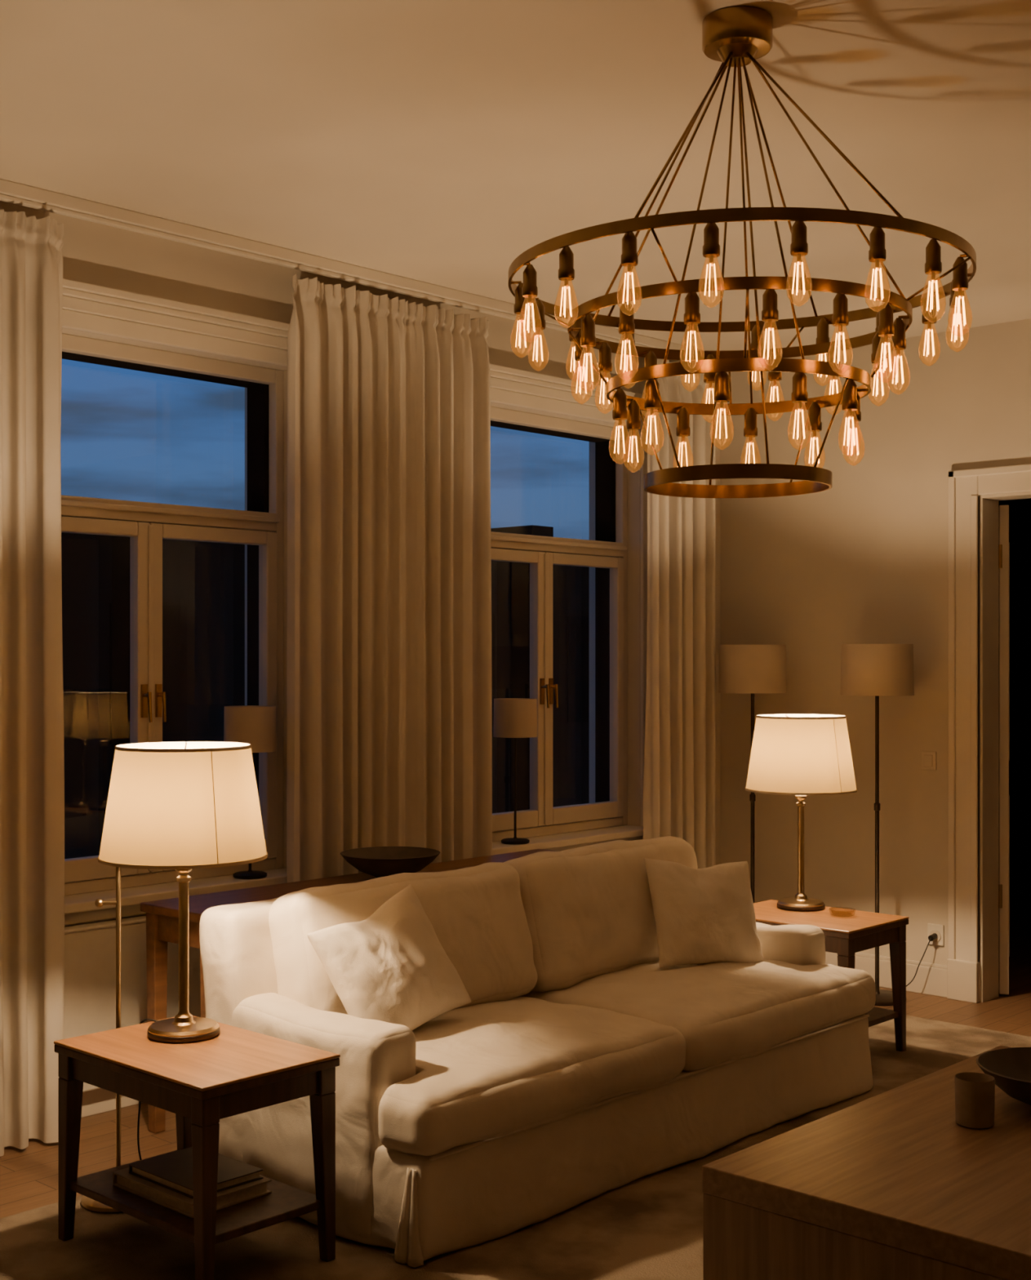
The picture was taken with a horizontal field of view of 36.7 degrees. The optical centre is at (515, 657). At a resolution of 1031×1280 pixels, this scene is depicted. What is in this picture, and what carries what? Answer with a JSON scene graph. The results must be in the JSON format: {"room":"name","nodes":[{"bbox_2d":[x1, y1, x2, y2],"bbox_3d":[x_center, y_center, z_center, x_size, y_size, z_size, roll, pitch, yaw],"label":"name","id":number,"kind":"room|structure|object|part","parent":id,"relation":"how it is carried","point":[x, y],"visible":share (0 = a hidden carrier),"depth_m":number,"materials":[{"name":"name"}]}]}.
{"room":"living room","nodes":[
{"label":"living room","id":0,"kind":"room"},
{"bbox_2d":[0,200,720,927],"bbox_3d":[-1.961,0.030,4.499,0.300,2.840,8.318,0,0,43],"label":"wall","id":1,"kind":"structure","parent":0,"point":[93,253],"depth_m":5.59,"materials":[{"name":"paint"}]},
{"bbox_2d":[81,1088,143,1117],"bbox_3d":[-1.845,1.383,4.391,0.018,0.135,8.318,0,0,43],"label":"baseboard","id":2,"kind":"structure","parent":1,"relation":"attached to","point":[99,1100],"depth_m":4.94,"materials":[{"name":"paint"}]},
{"bbox_2d":[63,915,200,1091],"bbox_3d":[-1.129,1.144,5.106,0.087,0.612,1.080,0,0,43],"label":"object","id":3,"kind":"object","parent":1,"relation":"attached to","point":[90,948],"visible":0.12,"depth_m":4.89,"materials":[{"name":"beige paint"}]},
{"bbox_2d":[62,351,268,795],"bbox_3d":[-1.294,-0.135,5.245,0.102,1.790,1.140,0,0,43],"label":"window","id":4,"kind":"structure","parent":1,"relation":"in","point":[257,393],"depth_m":5.50,"materials":[{"name":"glass"}]},
{"bbox_2d":[61,515,276,882],"bbox_3d":[-1.216,0.135,5.173,0.093,1.164,1.064,0,0,43],"label":"sash","id":5,"kind":"object","parent":1,"relation":"attached to","point":[145,538],"depth_m":5.18,"materials":[{"name":"paint"}]},
{"bbox_3d":[-1.197,0.153,5.155,0.041,0.125,0.078,0,0,43],"label":"handles","id":6,"kind":"part","parent":5,"relation":"part of","materials":[{"name":"gold metal"}]},
{"bbox_2d":[61,333,283,895],"bbox_3d":[-1.230,-0.135,5.185,0.067,1.790,1.140,0,0,43],"label":"frame","id":7,"kind":"object","parent":1,"relation":"attached to","point":[71,506],"visible":0.77,"depth_m":5.37,"materials":[{"name":"paint"}]},
{"bbox_2d":[64,868,287,924],"bbox_3d":[-1.181,0.797,5.140,0.200,0.075,1.300,0,0,43],"label":"sill","id":8,"kind":"structure","parent":1,"relation":"attached to","point":[78,908],"depth_m":5.03,"materials":[{"name":"paint"}]},
{"bbox_2d":[223,705,276,879],"bbox_3d":[-0.917,0.465,5.373,0.180,0.589,0.180,0,0,43],"label":"lamp","id":9,"kind":"object","parent":8,"relation":"on","point":[254,725],"visible":0.91,"depth_m":5.30,"materials":[{"name":"black metal"},{"name":"fabric"}]},
{"bbox_3d":[-0.917,0.247,5.373,0.180,0.155,0.180,0,0,43],"label":"lamp shade","id":10,"kind":"part","parent":9,"relation":"part of","materials":[{"name":"beige fabric"}]},
{"bbox_2d":[62,278,289,366],"bbox_3d":[-1.149,-0.205,5.110,0.058,1.930,1.400,0,0,43],"label":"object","id":11,"kind":"structure","parent":1,"relation":"attached to","point":[86,307],"depth_m":5.12,"materials":[{"name":"paint"}]},
{"bbox_2d":[490,420,615,811],"bbox_3d":[0.048,-0.135,6.688,0.102,1.790,1.140,0,0,43],"label":"window","id":12,"kind":"structure","parent":1,"relation":"in","point":[605,464],"depth_m":7.05,"materials":[{"name":"glass"}]},
{"bbox_2d":[491,547,624,831],"bbox_3d":[0.125,0.135,6.616,0.093,1.164,1.064,0,0,43],"label":"sash","id":13,"kind":"object","parent":1,"relation":"attached to","point":[541,812],"depth_m":6.63,"materials":[{"name":"paint"}]},
{"bbox_3d":[0.144,0.153,6.598,0.041,0.125,0.078,0,0,43],"label":"handles","id":14,"kind":"part","parent":13,"relation":"part of","materials":[{"name":"gold metal"}]},
{"bbox_2d":[490,406,627,841],"bbox_3d":[0.112,-0.135,6.628,0.067,1.790,1.140,0,0,43],"label":"frame","id":15,"kind":"object","parent":1,"relation":"attached to","point":[619,548],"visible":0.41,"depth_m":6.80,"materials":[{"name":"paint"}]},
{"bbox_2d":[492,825,643,854],"bbox_3d":[0.161,0.797,6.583,0.200,0.075,1.300,0,0,43],"label":"sill","id":16,"kind":"structure","parent":1,"relation":"attached to","point":[565,841],"depth_m":6.59,"materials":[{"name":"paint"}]},
{"bbox_2d":[493,697,537,844],"bbox_3d":[-0.001,0.465,6.357,0.180,0.589,0.180,0,0,43],"label":"lamp","id":17,"kind":"object","parent":16,"relation":"on","point":[513,717],"visible":1,"depth_m":6.29,"materials":[{"name":"beige fabric"}]},
{"bbox_3d":[-0.001,0.247,6.357,0.180,0.155,0.180,0,0,43],"label":"lamp shade","id":18,"kind":"part","parent":17,"relation":"part of","materials":[{"name":"beige fabric"}]},
{"bbox_2d":[489,364,647,826],"bbox_3d":[0.193,-0.205,6.553,0.058,1.930,1.400,0,0,43],"label":"window frame","id":19,"kind":"structure","parent":1,"relation":"attached to","point":[508,386],"depth_m":6.63,"materials":[{"name":"paint"}]},
{"bbox_2d":[0,0,1030,351],"bbox_3d":[1.510,-1.440,3.239,7.100,0.100,11.600,0,0,43],"label":"ceiling","id":20,"kind":"structure","parent":0,"point":[440,143],"depth_m":4.11,"materials":[{"name":"paint"}]},
{"bbox_2d":[0,178,703,351],"bbox_3d":[-0.625,-1.363,5.484,0.045,0.055,4.780,0,0,43],"label":"crown molding","id":21,"kind":"structure","parent":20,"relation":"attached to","point":[17,193],"depth_m":5.23,"materials":[{"name":"paint"}]},
{"bbox_2d":[0,208,64,1155],"bbox_3d":[-1.590,0.062,4.428,0.106,2.751,0.721,0,0,43],"label":"curtain","id":22,"kind":"object","parent":21,"relation":"hanging from","point":[32,752],"visible":0.98,"depth_m":4.60,"materials":[{"name":"fabric"}]},
{"bbox_2d":[286,274,492,882],"bbox_3d":[-0.429,0.063,5.670,0.106,2.750,1.018,0,0,43],"label":"curtain","id":23,"kind":"object","parent":21,"relation":"hanging from","point":[389,719],"visible":0.84,"depth_m":5.61,"materials":[{"name":"fabric"}]},
{"bbox_2d":[643,359,715,868],"bbox_3d":[0.751,0.064,6.944,0.105,2.749,0.505,0,0,43],"label":"curtain","id":24,"kind":"object","parent":21,"relation":"hanging from","point":[679,789],"visible":0.62,"depth_m":6.93,"materials":[{"name":"fabric"}]},
{"bbox_2d":[508,6,976,498],"bbox_3d":[0.484,-0.878,3.393,1.000,1.022,1.000,0,0,43],"label":"chandelier","id":25,"kind":"object","parent":20,"relation":"hanging from","point":[735,37],"visible":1,"depth_m":3.26,"materials":[{"name":"gold metal"}]},
{"bbox_2d":[0,894,1030,1218],"bbox_3d":[1.510,1.500,3.239,7.100,0.100,11.600,0,0,43],"label":"floor","id":26,"kind":"structure","parent":0,"point":[28,1175],"depth_m":4.79,"materials":[{"name":"brown wood"}]},
{"bbox_2d":[140,848,557,1133],"bbox_3d":[-0.401,1.100,5.303,0.350,0.700,1.820,0,0,43],"label":"console table","id":27,"kind":"object","parent":26,"relation":"on","point":[162,915],"visible":0.27,"depth_m":4.75,"materials":[{"name":"brown wood"}]},
{"bbox_2d":[340,846,439,877],"bbox_3d":[-0.425,0.706,5.284,0.340,0.087,0.340,0,0,43],"label":"decorative bowl","id":28,"kind":"object","parent":27,"relation":"on","point":[376,861],"visible":0.8,"depth_m":5.21,"materials":[{"name":"ceramic"}]},
{"bbox_2d":[0,1014,1030,1279],"bbox_3d":[0.158,1.445,3.445,2.920,0.010,6.060,0,0,43],"label":"area rug","id":29,"kind":"object","parent":26,"relation":"on","point":[648,1227],"visible":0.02,"depth_m":3.85,"materials":[{"name":"fabric"}]},
{"bbox_2d":[80,866,121,1213],"bbox_3d":[-0.981,0.908,4.139,0.336,1.061,0.190,0,0,-16],"label":"reading lamp","id":30,"kind":"object","parent":29,"relation":"on","point":[90,1204],"visible":0.44,"depth_m":4.11,"materials":[{"name":"gold metal"}]},
{"bbox_3d":[-0.994,0.529,4.128,0.239,0.267,0.024,0,0,-6],"label":"arm","id":31,"kind":"part","parent":30,"relation":"part of","materials":[{"name":"gold metal"}]},
{"bbox_2d":[53,1015,340,1279],"bbox_3d":[-0.781,1.195,3.785,0.620,0.490,0.400,0,0,43],"label":"side table","id":32,"kind":"object","parent":29,"relation":"on","point":[237,1070],"visible":0.87,"depth_m":3.69,"materials":[{"name":"brown wood"}]},
{"bbox_2d":[97,741,267,1159],"bbox_3d":[-0.836,0.826,3.911,0.422,1.211,0.417,0,0,43],"label":"table lamp","id":33,"kind":"object","parent":32,"relation":"on","point":[182,806],"depth_m":3.76,"materials":[{"name":"beige fabric"}]},
{"bbox_3d":[-0.899,1.186,4.038,0.157,0.492,0.114,0,0,43],"label":"lamp cord","id":34,"kind":"part","parent":33,"relation":"part of","materials":[{"name":"plastic"}]},
{"bbox_3d":[-0.834,0.363,3.909,0.414,0.280,0.414,0,0,43],"label":"lamp shade","id":35,"kind":"part","parent":33,"relation":"part of","materials":[{"name":"fabric"}]},
{"bbox_3d":[-0.834,0.363,3.909,0.417,0.284,0.417,0,0,43],"label":"shade trim","id":36,"kind":"part","parent":33,"relation":"part of","materials":[{"name":"fabric"}]},
{"bbox_2d":[112,1146,271,1217],"bbox_3d":[-0.788,1.266,3.785,0.330,0.055,0.230,0,0,43],"label":"book stack","id":37,"kind":"object","parent":32,"relation":"on","point":[166,1180],"visible":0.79,"depth_m":3.73,"materials":[{"name":"brown paper"}]},
{"bbox_2d":[70,1149,321,1244],"bbox_3d":[-0.781,1.305,3.785,0.576,0.020,0.356,0,0,43],"label":"shelf","id":38,"kind":"object","parent":32,"relation":"attached to","point":[286,1202],"depth_m":3.66,"materials":[{"name":"brown wood"}]},
{"bbox_2d":[199,835,875,1266],"bbox_3d":[0.167,1.035,4.710,0.947,0.829,2.105,0,0,43],"label":"sofa","id":39,"kind":"object","parent":29,"relation":"on","point":[578,1068],"visible":0.77,"depth_m":4.25,"materials":[{"name":"fabric"}]},
{"bbox_3d":[-0.105,1.062,4.963,0.202,0.772,2.087,0,0,43],"label":"frame","id":40,"kind":"part","parent":39,"relation":"part of","materials":[{"name":"fabric"}]},
{"bbox_3d":[-0.540,1.180,4.055,0.696,0.540,0.182,0,0,43],"label":"arm","id":41,"kind":"part","parent":39,"relation":"part of","materials":[{"name":"fabric"}]},
{"bbox_2d":[306,884,471,1030],"bbox_3d":[-0.338,0.847,4.226,0.219,0.412,0.458,0,0,43],"label":"throw pillow","id":42,"kind":"object","parent":39,"relation":"on","point":[391,965],"visible":0.84,"depth_m":4.15,"materials":[{"name":"fabric"}]},
{"bbox_2d":[268,862,537,1014],"bbox_3d":[-0.309,0.848,4.540,0.298,0.438,0.914,0,0,43],"label":"cushion","id":43,"kind":"object","parent":39,"relation":"on","point":[482,916],"depth_m":4.52,"materials":[{"name":"fabric"}]},
{"bbox_2d":[377,995,685,1155],"bbox_3d":[-0.116,1.116,4.265,0.755,0.222,1.049,0,0,43],"label":"seat cushion","id":44,"kind":"object","parent":39,"relation":"on","point":[486,1075],"depth_m":4.03,"materials":[{"name":"fabric"}]},
{"bbox_2d":[503,835,697,991],"bbox_3d":[0.305,0.845,5.202,0.285,0.450,0.918,0,0,43],"label":"cushion","id":45,"kind":"object","parent":39,"relation":"on","point":[588,909],"depth_m":4.99,"materials":[{"name":"fabric"}]},
{"bbox_2d":[520,958,875,1071],"bbox_3d":[0.594,1.116,5.029,0.748,0.220,1.047,0,0,43],"label":"seat cushion","id":46,"kind":"object","parent":39,"relation":"on","point":[731,1016],"depth_m":4.81,"materials":[{"name":"fabric"}]},
{"bbox_2d":[644,857,764,968],"bbox_3d":[0.634,0.854,5.191,0.440,0.369,0.204,0,0,-27],"label":"throw pillow","id":47,"kind":"object","parent":39,"relation":"on","point":[705,915],"visible":0.99,"depth_m":5.13,"materials":[{"name":"fabric"}]},
{"bbox_3d":[0.772,1.179,5.461,0.692,0.540,0.180,0,0,43],"label":"arm","id":48,"kind":"part","parent":39,"relation":"part of","materials":[{"name":"fabric"}]},
{"bbox_2d":[753,899,909,1051],"bbox_3d":[1.079,1.195,5.742,0.600,0.490,0.420,0,0,43],"label":"side table","id":49,"kind":"object","parent":29,"relation":"on","point":[845,936],"visible":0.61,"depth_m":5.66,"materials":[{"name":"brown wood"}]},
{"bbox_2d":[745,713,857,911],"bbox_3d":[1.081,0.585,5.891,0.417,0.728,0.417,0,0,43],"label":"table lamp","id":50,"kind":"object","parent":49,"relation":"on","point":[800,756],"visible":1,"depth_m":5.74,"materials":[{"name":"beige fabric"}]},
{"bbox_3d":[1.081,0.363,5.891,0.414,0.280,0.414,0,0,43],"label":"lamp shade","id":51,"kind":"part","parent":50,"relation":"part of","materials":[{"name":"fabric"}]},
{"bbox_3d":[1.081,0.363,5.891,0.417,0.284,0.417,0,0,43],"label":"shade trim","id":52,"kind":"part","parent":50,"relation":"part of","materials":[{"name":"fabric"}]},
{"bbox_2d":[829,911,855,916],"bbox_3d":[1.201,0.937,5.711,0.096,0.024,0.096,0,0,43],"label":"glass ashtray","id":53,"kind":"object","parent":49,"relation":"on","point":[829,911],"visible":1,"depth_m":5.69,"materials":[{"name":"glass"}]},
{"bbox_2d":[865,1006,897,1026],"bbox_3d":[1.079,1.305,5.742,0.556,0.020,0.376,0,0,43],"label":"shelf","id":54,"kind":"object","parent":49,"relation":"attached to","point":[877,1015],"depth_m":5.64,"materials":[{"name":"brown wood"}]},
{"bbox_2d":[702,1045,1030,1279],"bbox_3d":[1.176,1.235,3.321,0.940,0.410,1.335,0,0,43],"label":"coffee table","id":55,"kind":"object","parent":29,"relation":"on","point":[887,1185],"visible":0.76,"depth_m":3.06,"materials":[{"name":"brown wood"}]},
{"bbox_2d":[954,1071,995,1128],"bbox_3d":[1.013,0.978,3.428,0.086,0.104,0.086,0,0,43],"label":"ceramic cup","id":56,"kind":"object","parent":55,"relation":"on","point":[975,1092],"visible":1,"depth_m":3.39,"materials":[{"name":"brown ceramic"}]},
{"bbox_2d":[976,1047,1030,1105],"bbox_3d":[1.230,0.981,3.554,0.340,0.097,0.340,0,0,43],"label":"ceramic bowl","id":57,"kind":"object","parent":55,"relation":"on","point":[1011,1068],"visible":0.98,"depth_m":3.65,"materials":[{"name":"black ceramic"}]},
{"bbox_2d":[718,644,786,902],"bbox_3d":[1.069,0.697,7.008,0.304,1.504,0.304,0,0,43],"label":"floor lamp","id":58,"kind":"object","parent":26,"relation":"on","point":[743,668],"visible":0.74,"depth_m":6.88,"materials":[{"name":"dark bronze"},{"name":"fabric"}]},
{"bbox_3d":[1.069,0.052,7.008,0.304,0.215,0.304,0,0,43],"label":"lamp shade","id":59,"kind":"part","parent":58,"relation":"part of","materials":[{"name":"beige fabric"}]},
{"bbox_2d":[840,644,914,1005],"bbox_3d":[1.530,0.697,6.579,0.304,1.504,0.304,0,0,43],"label":"floor lamp","id":60,"kind":"object","parent":26,"relation":"on","point":[877,670],"visible":0.87,"depth_m":6.47,"materials":[{"name":"dark bronze"},{"name":"fabric"}]},
{"bbox_3d":[1.530,0.052,6.579,0.304,0.215,0.304,0,0,43],"label":"lamp shade","id":61,"kind":"part","parent":60,"relation":"part of","materials":[{"name":"beige fabric"}]},
{"bbox_2d":[720,318,1030,964],"bbox_3d":[3.412,0.030,5.284,7.100,2.840,0.150,0,0,43],"label":"wall","id":62,"kind":"structure","parent":0,"point":[863,559],"depth_m":6.91,"materials":[{"name":"paint"}]},
{"bbox_2d":[825,951,946,997],"bbox_3d":[1.418,1.383,7.024,1.170,0.135,0.018,0,0,43],"label":"baseboard","id":63,"kind":"structure","parent":62,"relation":"attached to","point":[931,979],"depth_m":6.73,"materials":[{"name":"paint"}]},
{"bbox_2d":[906,923,944,986],"bbox_3d":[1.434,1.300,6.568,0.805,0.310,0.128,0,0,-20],"label":"power outlet","id":64,"kind":"object","parent":62,"relation":"attached to","point":[935,932],"visible":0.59,"depth_m":6.65,"materials":[{"name":"white plastic"}]},
{"bbox_3d":[1.405,1.327,6.559,0.747,0.256,0.121,0,0,-21],"label":"cord","id":65,"kind":"part","parent":64,"relation":"part of","materials":[{"name":"black plastic"}]},
{"bbox_2d":[929,929,941,942],"bbox_3d":[1.799,1.195,6.666,0.051,0.051,0.005,0,0,43],"label":"socket","id":66,"kind":"object","parent":64,"relation":"attached to","point":[936,933],"depth_m":6.66,"materials":[{"name":"plastic"}]},
{"bbox_3d":[1.803,1.190,6.671,0.075,0.090,0.010,0,0,43],"label":"plate","id":67,"kind":"part","parent":64,"relation":"part of","materials":[{"name":"white plastic"}]},
{"bbox_2d":[921,751,936,769],"bbox_3d":[1.778,0.445,6.692,0.070,0.080,0.013,0,0,43],"label":"light switch","id":68,"kind":"object","parent":62,"relation":"attached to","point":[928,757],"visible":1,"depth_m":6.68,"materials":[{"name":"plastic"}]},
{"bbox_2d":[946,463,1030,1003],"bbox_3d":[2.307,0.330,6.287,1.129,2.240,0.186,0,0,43],"label":"door frame","id":69,"kind":"structure","parent":62,"relation":"attached to","point":[965,487],"depth_m":6.57,"materials":[{"name":"paint"}]},
{"bbox_2d":[998,544,1002,907],"bbox_3d":[2.070,0.295,6.639,0.016,1.550,0.016,0,0,43],"label":"hinges","id":70,"kind":"object","parent":62,"relation":"attached to","point":[1000,546],"visible":1,"depth_m":6.63,"materials":[{"name":"gold metal"}]},
{"bbox_2d":[998,504,1009,994],"bbox_3d":[2.199,0.395,7.033,0.052,2.090,0.820,0,0,16],"label":"leaf","id":71,"kind":"object","parent":62,"relation":"attached to","point":[1003,510],"visible":0.59,"depth_m":6.64,"materials":[{"name":"paint"}]},
{"bbox_2d":[998,498,1030,897],"bbox_3d":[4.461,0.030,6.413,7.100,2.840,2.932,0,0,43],"label":"doorway","id":72,"kind":"structure","parent":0,"point":[1020,510],"depth_m":9.44,"materials":[{"name":"paint"}]},
{"label":"outside","id":73,"kind":"structure","parent":0,"visible":0},
{"bbox_2d":[61,524,589,858],"bbox_3d":[-2.985,4.075,26.673,8.000,12.750,65.000,0,0,43],"label":"facade","id":74,"kind":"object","parent":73,"point":[207,578],"visible":0.15,"depth_m":19.70,"materials":[{"name":"glass"}]},
{"bbox_2d":[110,603,589,744],"bbox_3d":[0.239,3.400,24.289,0.070,8.100,59.900,0,0,43],"label":"windows","id":75,"kind":"structure","parent":74,"relation":"in","point":[174,616],"depth_m":19.51,"materials":[{"name":"black glass"}]}
]}

